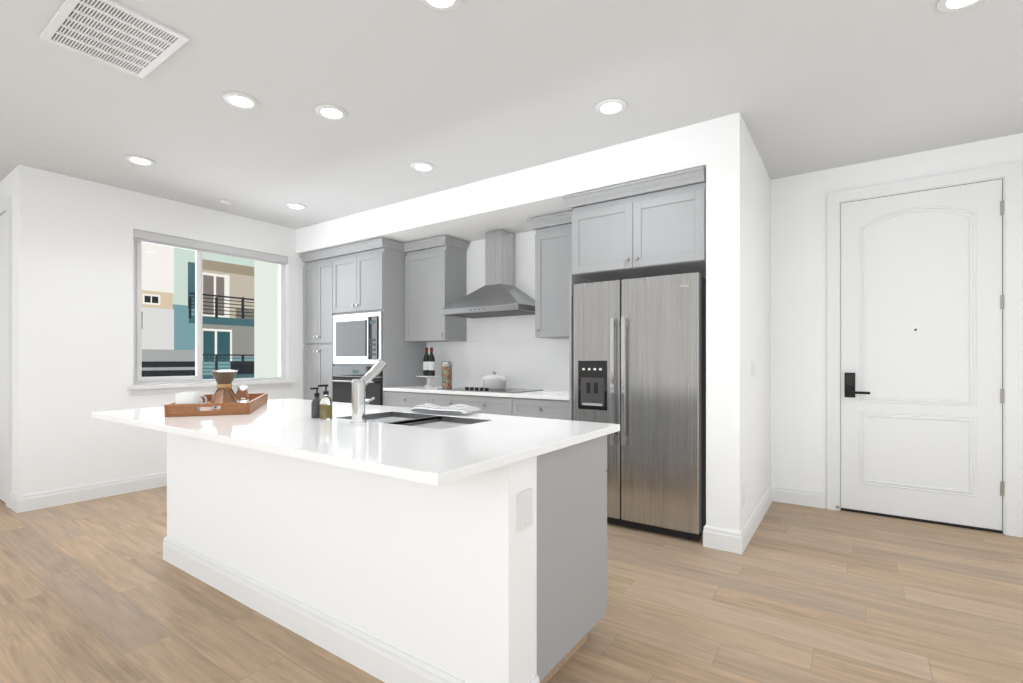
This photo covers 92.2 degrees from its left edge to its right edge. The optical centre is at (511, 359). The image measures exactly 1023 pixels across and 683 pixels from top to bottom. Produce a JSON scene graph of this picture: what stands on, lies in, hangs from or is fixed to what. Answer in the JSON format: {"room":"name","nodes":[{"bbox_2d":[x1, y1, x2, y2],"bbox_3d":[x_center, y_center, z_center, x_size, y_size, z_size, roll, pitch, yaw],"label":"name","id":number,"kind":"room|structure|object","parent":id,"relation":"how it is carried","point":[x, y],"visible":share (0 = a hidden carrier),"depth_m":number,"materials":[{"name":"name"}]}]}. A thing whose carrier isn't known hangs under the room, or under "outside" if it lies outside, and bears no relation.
{"room":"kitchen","nodes":[
{"label":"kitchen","id":0,"kind":"room"},
{"bbox_2d":[0,172,11,507],"bbox_3d":[-5.398,-0.170,5.042,3.380,2.740,0.220,0,0,35],"label":"wall","id":1,"kind":"structure","parent":0,"point":[5,336],"depth_m":4.09,"materials":[{"name":"white paint"}]},
{"bbox_2d":[12,165,322,494],"bbox_3d":[-3.049,-0.170,5.267,0.220,2.740,3.230,0,0,35],"label":"wall","id":2,"kind":"structure","parent":0,"point":[72,304],"depth_m":4.22,"materials":[{"name":"white paint"}]},
{"bbox_2d":[13,471,166,512],"bbox_3d":[-3.188,1.133,4.861,0.016,0.135,2.436,0,0,35],"label":"baseboard","id":3,"kind":"structure","parent":2,"relation":"attached to","point":[50,498],"depth_m":4.20,"materials":[{"name":"white wood"}]},
{"bbox_2d":[134,240,284,384],"bbox_3d":[-3.110,-0.477,5.169,0.072,1.445,1.500,0,0,35],"label":"window","id":4,"kind":"structure","parent":2,"relation":"attached to","point":[139,379],"depth_m":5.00,"materials":[{"name":"clear glass"}]},
{"bbox_2d":[126,380,294,394],"bbox_3d":[-3.037,0.277,5.119,0.120,0.087,1.610,0,0,35],"label":"window sill","id":5,"kind":"structure","parent":2,"relation":"attached to","point":[168,388],"depth_m":4.90,"materials":[{"name":"white"}]},
{"bbox_2d":[134,229,287,264],"bbox_3d":[-3.054,-1.151,5.131,0.064,0.095,1.492,0,0,35],"label":"window blind","id":6,"kind":"object","parent":2,"relation":"attached to","point":[157,238],"visible":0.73,"depth_m":5.01,"materials":[{"name":"white"}]},
{"bbox_2d":[403,235,470,341],"bbox_3d":[-0.814,-0.721,5.282,0.585,1.042,0.347,0,0,35],"label":"upper cabinet","id":7,"kind":"object","parent":0,"relation":"attached to","point":[436,278],"depth_m":5.14,"materials":[{"name":"grey wood"}]},
{"bbox_2d":[427,338,573,389],"bbox_3d":[-0.061,0.043,4.963,2.191,0.485,0.012,0,0,35],"label":"backsplash","id":8,"kind":"structure","parent":0,"relation":"attached to","point":[528,363],"depth_m":4.91,"materials":[{"name":"white tile"}]},
{"bbox_2d":[0,486,1022,682],"bbox_3d":[-2.201,1.260,2.090,12.400,0.120,9.320,0,0,35],"label":"floor","id":9,"kind":"structure","parent":0,"point":[99,590],"depth_m":2.36,"materials":[{"name":"brown wood"}]},
{"bbox_2d":[299,250,330,399],"bbox_3d":[-2.072,-0.021,5.962,0.568,2.442,0.665,0,0,35],"label":"tall cabinet","id":10,"kind":"object","parent":9,"relation":"on","point":[316,274],"depth_m":5.70,"materials":[{"name":"grey wood"}]},
{"bbox_2d":[331,238,426,405],"bbox_3d":[-1.516,-0.021,5.576,0.894,2.442,0.665,0,0,35],"label":"tall cabinet","id":11,"kind":"object","parent":9,"relation":"on","point":[365,311],"depth_m":5.25,"materials":[{"name":"grey wood"}]},
{"bbox_2d":[330,365,382,420],"bbox_3d":[-1.687,0.375,5.282,0.800,0.620,0.091,0,0,35],"label":"wall oven","id":12,"kind":"object","parent":11,"relation":"in","point":[343,376],"depth_m":5.33,"materials":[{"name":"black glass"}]},
{"bbox_2d":[332,311,383,363],"bbox_3d":[-1.672,-0.230,5.304,0.810,0.540,0.041,0,0,35],"label":"microwave","id":13,"kind":"object","parent":11,"relation":"in","point":[357,336],"depth_m":5.26,"materials":[{"name":"silver metal"}]},
{"bbox_2d":[163,432,613,682],"bbox_3d":[-0.826,0.758,2.562,2.552,0.884,0.797,0,0,35],"label":"kitchen island","id":14,"kind":"object","parent":9,"relation":"on","point":[389,544],"depth_m":1.88,"materials":[{"name":"white paint"}]},
{"bbox_2d":[92,400,619,487],"bbox_3d":[-0.910,0.300,2.441,2.580,0.030,1.170,0,0,35],"label":"island countertop","id":15,"kind":"structure","parent":14,"relation":"on","point":[414,453],"depth_m":1.86,"materials":[{"name":"white stone"}]},
{"bbox_2d":[164,393,267,416],"bbox_3d":[-1.681,0.253,2.873,0.380,0.062,0.780,0,0,-20],"label":"serving tray","id":16,"kind":"object","parent":15,"relation":"on","point":[253,404],"visible":0.77,"depth_m":2.53,"materials":[{"name":"brown wood"}]},
{"bbox_2d":[175,393,202,403],"bbox_3d":[-1.681,0.223,2.554,0.093,0.100,0.110,0,0,35],"label":"mug","id":17,"kind":"object","parent":16,"relation":"on","point":[185,398],"visible":0.46,"depth_m":2.51,"materials":[{"name":"white ceramic"}]},
{"bbox_2d":[180,392,206,410],"bbox_3d":[-1.724,0.223,2.660,0.093,0.100,0.110,0,0,35],"label":"mug","id":18,"kind":"object","parent":16,"relation":"on","point":[198,394],"visible":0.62,"depth_m":2.65,"materials":[{"name":"white ceramic"}]},
{"bbox_2d":[211,370,237,408],"bbox_3d":[-1.631,0.165,2.796,0.134,0.215,0.134,0,0,35],"label":"coffee carafe","id":19,"kind":"object","parent":16,"relation":"on","point":[224,391],"visible":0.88,"depth_m":2.76,"materials":[{"name":"clear glass"}]},
{"bbox_2d":[236,386,248,402],"bbox_3d":[-1.625,0.215,2.968,0.080,0.115,0.080,0,0,35],"label":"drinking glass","id":20,"kind":"object","parent":16,"relation":"on","point":[242,394],"visible":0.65,"depth_m":2.94,"materials":[{"name":"clear glass"}]},
{"bbox_2d":[310,387,319,417],"bbox_3d":[-0.959,0.209,2.414,0.052,0.149,0.061,0,0,35],"label":"bottle","id":21,"kind":"object","parent":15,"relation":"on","point":[315,407],"visible":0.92,"depth_m":2.40,"materials":[{"name":"grey plastic"}]},
{"bbox_2d":[318,384,331,419],"bbox_3d":[-0.896,0.201,2.364,0.058,0.166,0.069,0,0,35],"label":"soap dispenser","id":22,"kind":"object","parent":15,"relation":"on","point":[325,407],"visible":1,"depth_m":2.35,"materials":[{"name":"clear glass"}]},
{"bbox_2d":[344,360,385,423],"bbox_3d":[-0.642,0.141,2.213,0.072,0.287,0.184,0,0,35],"label":"faucet","id":23,"kind":"object","parent":15,"relation":"on","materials":[{"name":"silver metal"}]},
{"bbox_2d":[368,412,423,419],"bbox_3d":[-0.632,0.394,2.498,0.346,0.210,0.375,0,0,35],"label":"sink","id":24,"kind":"object","parent":15,"relation":"in","point":[371,415],"depth_m":2.67,"materials":[{"name":"silver metal"}]},
{"bbox_2d":[396,416,471,427],"bbox_3d":[-0.328,0.394,2.287,0.346,0.210,0.375,0,0,35],"label":"sink","id":25,"kind":"object","parent":15,"relation":"in","point":[436,421],"depth_m":2.46,"materials":[{"name":"silver metal"}]},
{"bbox_2d":[410,403,481,413],"bbox_3d":[-0.352,0.257,2.648,0.352,0.046,0.185,0,0,23],"label":"tea towel","id":26,"kind":"object","parent":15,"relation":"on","point":[455,408],"visible":1,"depth_m":2.58,"materials":[{"name":"white fabric"}]},
{"bbox_2d":[383,390,430,407],"bbox_3d":[-0.853,0.758,5.139,0.689,0.884,0.627,0,0,35],"label":"base cabinet","id":27,"kind":"object","parent":9,"relation":"on","point":[396,398],"depth_m":4.92,"materials":[{"name":"grey wood"}]},
{"bbox_2d":[431,394,518,415],"bbox_3d":[-0.218,0.758,4.697,1.102,0.884,0.627,0,0,35],"label":"base cabinet","id":28,"kind":"object","parent":9,"relation":"on","point":[498,406],"depth_m":4.34,"materials":[{"name":"grey wood"}]},
{"bbox_2d":[383,386,573,401],"bbox_3d":[-0.241,0.300,4.704,2.191,0.030,0.641,0,0,35],"label":"countertop","id":29,"kind":"structure","parent":28,"relation":"on","point":[559,395],"depth_m":4.34,"materials":[{"name":"white stone"}]},
{"bbox_2d":[416,375,441,386],"bbox_3d":[-0.878,0.226,5.238,0.276,0.116,0.276,0,0,35],"label":"cake stand","id":30,"kind":"object","parent":29,"relation":"on","point":[428,384],"visible":0.9,"depth_m":5.21,"materials":[{"name":"white ceramic"}]},
{"bbox_2d":[423,348,428,375],"bbox_3d":[-0.909,0.017,5.272,0.075,0.300,0.075,0,0,35],"label":"wine bottle","id":31,"kind":"object","parent":30,"relation":"on","point":[425,364],"visible":0.88,"depth_m":5.24,"materials":[{"name":"black"}]},
{"bbox_2d":[428,347,434,375],"bbox_3d":[-0.847,0.017,5.204,0.075,0.300,0.075,0,0,35],"label":"wine bottle","id":32,"kind":"object","parent":30,"relation":"on","point":[431,364],"visible":0.98,"depth_m":5.18,"materials":[{"name":"black"}]},
{"bbox_2d":[442,361,451,387],"bbox_3d":[-0.657,0.149,5.011,0.108,0.270,0.108,0,0,35],"label":"glass canister","id":33,"kind":"object","parent":29,"relation":"on","point":[446,374],"visible":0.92,"depth_m":4.97,"materials":[{"name":"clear glass"}]},
{"bbox_2d":[440,387,542,392],"bbox_3d":[-0.211,0.269,4.698,0.920,0.030,0.485,0,0,35],"label":"cooktop","id":34,"kind":"object","parent":29,"relation":"in","point":[511,390],"visible":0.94,"depth_m":4.56,"materials":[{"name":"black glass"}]},
{"bbox_2d":[480,372,508,388],"bbox_3d":[-0.163,0.195,4.741,0.290,0.164,0.242,0,0,35],"label":"pot","id":35,"kind":"object","parent":34,"relation":"on","point":[494,380],"visible":0.98,"depth_m":4.65,"materials":[{"name":"white ceramic"}]},
{"bbox_2d":[519,398,573,420],"bbox_3d":[0.398,0.758,4.269,0.644,0.884,0.627,0,0,35],"label":"base cabinet","id":36,"kind":"object","parent":9,"relation":"on","point":[547,408],"depth_m":3.97,"materials":[{"name":"grey wood"}]},
{"bbox_2d":[574,272,705,541],"bbox_3d":[1.029,0.312,3.720,0.913,1.775,0.768,0,0,35],"label":"fridge","id":37,"kind":"object","parent":9,"relation":"on","point":[640,361],"visible":0.92,"depth_m":3.38,"materials":[{"name":"grey metal"}]},
{"bbox_2d":[0,0,1022,258],"bbox_3d":[-2.201,-1.460,2.090,12.400,0.400,9.320,0,0,35],"label":"ceiling","id":38,"kind":"structure","parent":0,"point":[486,108],"depth_m":2.90,"materials":[{"name":"white paint"}]},
{"bbox_2d":[40,0,188,78],"bbox_3d":[-1.887,-1.533,2.340,0.570,0.012,0.410,0,0,35],"label":"ceiling vent","id":39,"kind":"object","parent":38,"relation":"in","point":[115,34],"visible":1,"depth_m":2.32,"materials":[{"name":"white plastic"}]},
{"bbox_2d":[125,155,154,165],"bbox_3d":[-2.859,-1.534,3.789,0.190,0.011,0.190,0,0,35],"label":"recessed light","id":40,"kind":"object","parent":38,"relation":"in","point":[139,160],"visible":1,"depth_m":3.77,"materials":[{"name":"white plastic"}]},
{"bbox_2d":[220,200,231,204],"bbox_3d":[-2.770,-1.528,4.775,0.104,0.021,0.104,0,0,35],"label":"smoke detector","id":41,"kind":"object","parent":38,"relation":"attached to","point":[227,202],"visible":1,"depth_m":4.75,"materials":[{"name":"white plastic"}]},
{"bbox_2d":[223,92,258,108],"bbox_3d":[-1.602,-1.534,2.916,0.190,0.011,0.190,0,0,35],"label":"recessed light","id":42,"kind":"object","parent":38,"relation":"in","point":[240,100],"visible":1,"depth_m":2.90,"materials":[{"name":"white plastic"}]},
{"bbox_2d":[286,203,306,208],"bbox_3d":[-2.149,-1.534,4.916,0.190,0.011,0.190,0,0,35],"label":"recessed light","id":43,"kind":"object","parent":38,"relation":"in","point":[295,206],"visible":1,"depth_m":4.90,"materials":[{"name":"white plastic"}]},
{"bbox_2d":[315,104,347,119],"bbox_3d":[-1.117,-1.534,3.054,0.190,0.011,0.190,0,0,35],"label":"recessed light","id":44,"kind":"object","parent":38,"relation":"in","point":[330,112],"visible":1,"depth_m":3.04,"materials":[{"name":"white plastic"}]},
{"bbox_2d":[411,162,434,171],"bbox_3d":[-0.704,-1.534,3.911,0.190,0.011,0.190,0,0,35],"label":"recessed light","id":45,"kind":"object","parent":38,"relation":"in","point":[423,166],"visible":1,"depth_m":3.89,"materials":[{"name":"white plastic"}]},
{"bbox_2d":[420,0,461,11],"bbox_3d":[-0.301,-1.534,2.072,0.190,0.011,0.190,0,0,35],"label":"recessed light","id":46,"kind":"object","parent":38,"relation":"in","point":[443,5],"visible":1,"depth_m":2.12,"materials":[{"name":"white plastic"}]},
{"bbox_2d":[595,99,626,114],"bbox_3d":[0.604,-1.534,2.990,0.190,0.011,0.190,0,0,35],"label":"recessed light","id":47,"kind":"object","parent":38,"relation":"in","point":[611,106],"visible":1,"depth_m":2.98,"materials":[{"name":"white plastic"}]},
{"bbox_2d":[936,0,982,11],"bbox_3d":[1.918,-1.534,2.077,0.190,0.011,0.190,0,0,35],"label":"recessed light","id":48,"kind":"object","parent":38,"relation":"in","point":[949,5],"visible":1,"depth_m":2.12,"materials":[{"name":"white plastic"}]},
{"bbox_2d":[531,212,591,341],"bbox_3d":[0.525,-0.721,4.351,0.535,1.042,0.347,0,0,35],"label":"upper cabinet","id":49,"kind":"object","parent":0,"relation":"attached to","point":[552,292],"depth_m":4.27,"materials":[{"name":"grey wood"}]},
{"bbox_2d":[706,112,770,530],"bbox_3d":[1.779,-0.170,3.751,0.200,2.740,1.550,0,0,35],"label":"wall","id":50,"kind":"structure","parent":0,"point":[738,307],"depth_m":3.15,"materials":[{"name":"white paint"}]},
{"bbox_2d":[567,166,705,281],"bbox_3d":[1.058,-0.946,3.762,0.973,0.592,0.707,0,0,35],"label":"upper cabinet","id":51,"kind":"object","parent":50,"relation":"attached to","point":[660,233],"depth_m":3.46,"materials":[{"name":"grey wood"}]},
{"bbox_2d":[737,485,776,553],"bbox_3d":[1.820,1.133,3.621,0.016,0.135,1.416,0,0,35],"label":"baseboard","id":52,"kind":"structure","parent":50,"relation":"attached to","point":[744,536],"depth_m":3.45,"materials":[{"name":"white wood"}]},
{"bbox_2d":[771,133,1022,507],"bbox_3d":[3.730,-0.170,3.247,3.580,2.740,0.150,0,0,35],"label":"wall","id":53,"kind":"structure","parent":0,"point":[798,331],"depth_m":4.05,"materials":[{"name":"white paint"}]},
{"bbox_2d":[777,485,824,508],"bbox_3d":[2.380,1.133,4.084,0.372,0.135,0.016,0,0,35],"label":"baseboard","id":54,"kind":"structure","parent":53,"relation":"attached to","point":[791,495],"depth_m":4.07,"materials":[{"name":"white wood"}]},
{"bbox_2d":[827,161,1022,537],"bbox_3d":[3.035,-0.072,3.698,1.113,2.545,0.202,0,0,35],"label":"door","id":55,"kind":"structure","parent":53,"relation":"attached to","point":[925,349],"depth_m":3.62,"materials":[{"name":"white wood"}]},
{"bbox_3d":[-0.273,-0.170,5.214,4.840,2.740,0.150,0,0,35],"label":"wall","id":56,"kind":"structure","parent":0,"visible":0},
{"bbox_2d":[441,229,534,317],"bbox_3d":[-0.180,-0.842,4.743,0.910,0.812,0.480,0,0,35],"label":"range hood","id":57,"kind":"object","parent":56,"relation":"attached to","point":[499,294],"visible":0.9,"depth_m":4.71,"materials":[{"name":"silver metal"}]},
{"bbox_2d":[742,486,744,506],"bbox_3d":[1.488,0.872,3.152,0.008,0.115,0.075,0,0,35],"label":"electrical outlet plate","id":58,"kind":"object","parent":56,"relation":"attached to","point":[743,489],"depth_m":3.13,"materials":[{"name":"white plastic"}]},
{"bbox_2d":[751,360,755,376],"bbox_3d":[1.707,0.058,3.465,0.009,0.115,0.160,0,0,35],"label":"light switch","id":59,"kind":"object","parent":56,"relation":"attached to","point":[753,367],"depth_m":3.42,"materials":[{"name":"white plastic"}]}
]}

